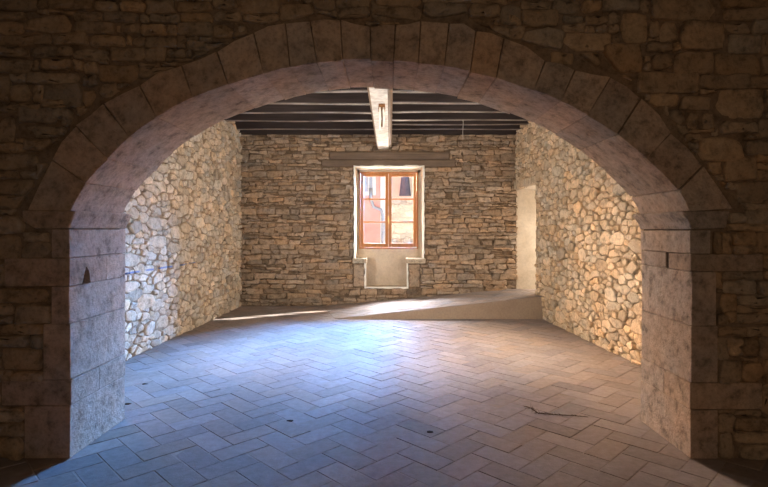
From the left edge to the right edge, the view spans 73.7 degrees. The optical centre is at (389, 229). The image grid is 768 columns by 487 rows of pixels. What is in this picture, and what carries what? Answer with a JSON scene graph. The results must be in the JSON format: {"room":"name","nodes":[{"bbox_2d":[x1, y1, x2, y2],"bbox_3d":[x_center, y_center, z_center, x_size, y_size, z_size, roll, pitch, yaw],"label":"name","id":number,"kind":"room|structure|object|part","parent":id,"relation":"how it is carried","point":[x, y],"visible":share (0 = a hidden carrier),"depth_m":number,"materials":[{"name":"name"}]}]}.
{"room":"empty stone room","nodes":[
{"label":"empty stone room","id":0,"kind":"room"},
{"bbox_2d":[123,120,242,360],"bbox_3d":[-3.369,-0.372,7.539,0.489,3.956,6.502,0,0,2],"label":"wall","id":1,"kind":"structure","parent":0,"point":[183,234],"depth_m":8.00,"materials":[{"name":"beige stone"}]},
{"bbox_2d":[240,134,517,305],"bbox_3d":[-0.245,-0.450,10.907,7.850,4.500,0.500,0,0,0],"label":"wall","id":2,"kind":"structure","parent":0,"point":[297,220],"depth_m":10.75,"materials":[{"name":"stone"}]},
{"bbox_2d":[239,130,516,134],"bbox_3d":[-0.240,-2.070,10.762,5.920,0.140,0.135,0,0,0],"label":"wall plate","id":3,"kind":"object","parent":2,"relation":"attached to","point":[243,132],"visible":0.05,"depth_m":10.70,"materials":[{"name":"brown wood"}]},
{"bbox_2d":[367,87,392,148],"bbox_3d":[-0.122,-1.876,7.605,0.315,0.368,6.590,0,0,0],"label":"ceiling beam","id":4,"kind":"structure","parent":2,"relation":"attached to","point":[383,137],"depth_m":7.50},
{"bbox_2d":[378,104,384,129],"bbox_3d":[-0.110,-1.521,6.900,0.095,0.342,0.100,0,0,0],"label":"iron bracket","id":5,"kind":"object","parent":4,"relation":"attached to","point":[381,108],"visible":1,"depth_m":6.87,"materials":[{"name":"brown metal"}]},
{"bbox_3d":[-0.133,-1.500,6.881,0.030,0.301,0.026,0,0,-23],"label":"cord","id":6,"kind":"part","parent":5,"relation":"part of","materials":[{"name":"white"}]},
{"bbox_3d":[-0.110,-1.641,6.900,0.095,0.102,0.100,0,0,0],"label":"plate","id":7,"kind":"part","parent":5,"relation":"part of","materials":[{"name":"metal"}]},
{"bbox_3d":[-0.085,-1.515,6.881,0.030,0.271,0.026,0,0,-23],"label":"cord","id":8,"kind":"part","parent":5,"relation":"part of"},
{"bbox_2d":[322,152,454,166],"bbox_3d":[-0.032,-1.485,10.855,2.800,0.306,0.250,0,0,0],"label":"lintel","id":9,"kind":"object","parent":2,"relation":"attached to","point":[337,159],"visible":0.9,"depth_m":10.74,"materials":[{"name":"brown wood"}]},
{"bbox_2d":[352,165,425,288],"bbox_3d":[-0.021,-0.038,10.922,1.532,2.677,0.435,0,0,0],"label":"window","id":10,"kind":"structure","parent":2,"relation":"in","point":[386,267],"depth_m":11.08,"materials":[{"name":"beige paint"}]},
{"bbox_3d":[-0.636,0.648,10.912,0.302,0.104,0.415,0,0,0],"label":"seat","id":11,"kind":"part","parent":10,"relation":"part of","materials":[{"name":"stone"}]},
{"bbox_3d":[-0.335,-0.422,11.092,0.595,1.590,0.036,0,0,0],"label":"sash","id":12,"kind":"part","parent":10,"relation":"part of","materials":[{"name":"brown wood"}]},
{"bbox_3d":[-0.033,-0.422,11.100,1.277,1.666,0.040,0,0,0],"label":"frame","id":13,"kind":"part","parent":10,"relation":"part of","materials":[{"name":"brown wood"}]},
{"bbox_3d":[0.269,-0.422,11.092,0.598,1.590,0.036,0,0,0],"label":"sash","id":14,"kind":"part","parent":10,"relation":"part of","materials":[{"name":"brown wood"}]},
{"bbox_3d":[0.541,0.648,10.912,0.407,0.104,0.415,0,0,0],"label":"seat","id":15,"kind":"part","parent":10,"relation":"part of","materials":[{"name":"stone"}]},
{"bbox_2d":[0,306,767,486],"bbox_3d":[0.000,1.658,4.090,9.000,0.124,13.580,0,0,0],"label":"floor","id":16,"kind":"structure","parent":0,"point":[362,398],"depth_m":4.39,"materials":[{"name":"tile"}]},
{"bbox_2d":[2,210,131,457],"bbox_3d":[-2.451,0.731,3.949,0.532,1.735,0.783,0,0,0],"label":"stone pier","id":17,"kind":"object","parent":16,"relation":"on","point":[84,342],"visible":0.98,"depth_m":3.63,"materials":[{"name":"grey stone"}]},
{"bbox_2d":[28,19,731,213],"bbox_3d":[-0.070,-0.801,3.932,4.926,1.344,0.734,0,0,0],"label":"stone arch","id":18,"kind":"object","parent":17,"relation":"on","point":[128,138],"visible":0.99,"depth_m":3.58,"materials":[{"name":"brown stone"}]},
{"bbox_2d":[323,289,543,318],"bbox_3d":[0.690,1.395,10.000,4.220,0.417,1.600,0,0,0],"label":"ramp","id":19,"kind":"object","parent":16,"relation":"on","point":[509,303],"visible":0.99,"depth_m":9.24,"materials":[{"name":"concrete"}]},
{"bbox_2d":[525,406,585,416],"bbox_3d":[1.417,1.569,4.418,0.538,0.057,0.153,0,0,23],"label":"twig","id":20,"kind":"object","parent":16,"relation":"on","point":[532,408],"visible":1,"depth_m":4.43,"materials":[{"name":"brown wood"}]},
{"bbox_2d":[633,211,762,458],"bbox_3d":[2.320,0.733,3.931,0.571,1.732,0.738,0,0,0],"label":"stone pier","id":21,"kind":"object","parent":16,"relation":"on","point":[681,393],"visible":0.94,"depth_m":3.65,"materials":[{"name":"beige stone"}]},
{"bbox_2d":[0,0,767,460],"bbox_3d":[0.000,-0.369,3.890,8.811,3.974,0.740,0,0,0],"label":"wall","id":22,"kind":"structure","parent":0,"point":[701,65],"depth_m":3.58,"materials":[{"name":"stone"}]},
{"bbox_2d":[515,121,642,365],"bbox_3d":[3.031,-0.372,7.545,0.479,3.956,6.514,0,0,-4],"label":"wall","id":23,"kind":"structure","parent":0,"point":[588,275],"depth_m":7.51,"materials":[{"name":"stone"}]},
{"bbox_2d":[514,176,539,292],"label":"doorway","id":24,"kind":"structure","parent":23,"relation":"in","point":[525,199],"depth_m":10.75,"materials":[{"name":"beige paint"}]},
{"bbox_3d":[-0.100,-2.325,7.625,7.000,0.130,6.710,0,0,0],"label":"ceiling","id":25,"kind":"structure","parent":0,"visible":0},
{"bbox_2d":[224,113,372,121],"bbox_3d":[-1.704,-2.161,9.723,3.158,0.202,0.187,0,0,0],"label":"joist","id":26,"kind":"object","parent":25,"relation":"attached to","point":[310,117],"visible":0.48,"depth_m":9.64,"materials":[{"name":"brown wood"}]},
{"bbox_2d":[235,121,373,129],"bbox_3d":[-1.695,-2.157,10.482,3.144,0.210,0.182,0,0,1],"label":"joist","id":27,"kind":"object","parent":25,"relation":"attached to","point":[239,125],"visible":0.49,"depth_m":10.40,"materials":[{"name":"brown wood"}]},
{"bbox_2d":[240,105,370,113],"bbox_3d":[-1.711,-2.161,9.043,3.176,0.201,0.182,0,0,-1],"label":"joist","id":28,"kind":"object","parent":25,"relation":"attached to","point":[266,109],"visible":0.4,"depth_m":8.96,"materials":[{"name":"brown wood"}]},
{"bbox_2d":[267,93,369,104],"bbox_3d":[-1.718,-2.157,8.362,3.188,0.211,0.182,0,0,0],"label":"joist","id":29,"kind":"object","parent":25,"relation":"attached to","point":[312,98],"visible":0.33,"depth_m":8.28,"materials":[{"name":"brown wood"}]},
{"bbox_2d":[315,86,367,92],"bbox_3d":[-1.726,-2.156,7.635,3.206,0.211,0.181,0,0,1],"label":"joist","id":30,"kind":"object","parent":25,"relation":"attached to","point":[351,89],"visible":0.1,"depth_m":7.57,"materials":[{"name":"wood"}]},
{"bbox_2d":[393,88,435,92],"bbox_3d":[1.423,-2.162,7.658,3.088,0.201,0.183,0,0,0],"label":"joist","id":31,"kind":"object","parent":25,"relation":"attached to","point":[394,90],"visible":0.05,"depth_m":7.62,"materials":[{"name":"wood"}]},
{"bbox_2d":[393,93,481,104],"bbox_3d":[1.402,-2.158,8.324,3.046,0.209,0.182,0,0,1],"label":"joist","id":32,"kind":"object","parent":25,"relation":"attached to","point":[398,98],"visible":0.26,"depth_m":8.25,"materials":[{"name":"brown wood"}]},
{"bbox_2d":[392,104,503,112],"bbox_3d":[1.382,-2.157,8.949,3.008,0.210,0.182,0,0,1],"label":"joist","id":33,"kind":"object","parent":25,"relation":"attached to","point":[396,108],"visible":0.29,"depth_m":8.88,"materials":[{"name":"brown wood"}]},
{"bbox_2d":[392,125,520,129],"bbox_3d":[1.333,-2.160,10.506,2.907,0.205,0.198,0,0,0],"label":"joist","id":34,"kind":"object","parent":25,"relation":"attached to","point":[394,127],"visible":0.43,"depth_m":10.43,"materials":[{"name":"brown wood"}]},
{"bbox_2d":[392,113,527,120],"bbox_3d":[1.361,-2.160,9.633,2.964,0.204,0.192,0,0,0],"label":"joist","id":35,"kind":"object","parent":25,"relation":"attached to","point":[395,116],"visible":0.4,"depth_m":9.55,"materials":[{"name":"brown wood"}]},
{"bbox_2d":[392,121,528,125],"bbox_3d":[1.349,-2.157,10.014,2.938,0.210,0.191,0,0,0],"label":"joist","id":36,"kind":"object","parent":25,"relation":"attached to","point":[428,123],"visible":0.38,"depth_m":9.93,"materials":[{"name":"brown wood"}]},
{"label":"outside","id":37,"kind":"structure","parent":0,"visible":0},
{"bbox_3d":[0.000,1.725,25.690,18.000,0.150,28.620,0,0,0],"label":"street","id":38,"kind":"object","parent":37,"visible":0},
{"bbox_2d":[364,177,384,242],"bbox_3d":[-3.084,-1.625,18.933,5.832,6.550,3.135,0,0,0],"label":"house","id":39,"kind":"structure","parent":38,"relation":"on","point":[374,187],"depth_m":17.50,"materials":[{"name":"paint"}]},
{"bbox_3d":[-0.726,-1.744,17.456,0.259,0.878,0.011,0,0,0],"label":"pane","id":40,"kind":"part","parent":39,"relation":"part of","materials":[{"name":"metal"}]},
{"bbox_2d":[388,199,412,246],"bbox_3d":[1.670,0.292,18.730,3.645,2.716,2.541,0,0,0],"label":"stone house","id":41,"kind":"structure","parent":38,"relation":"on","point":[402,210],"depth_m":17.51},
{"bbox_2d":[388,174,412,198],"bbox_3d":[0.441,-0.896,22.330,1.600,5.093,3.340,0,0,0],"label":"house","id":42,"kind":"structure","parent":38,"relation":"on","point":[402,187],"depth_m":21.00,"materials":[{"name":"stone"}]}
]}

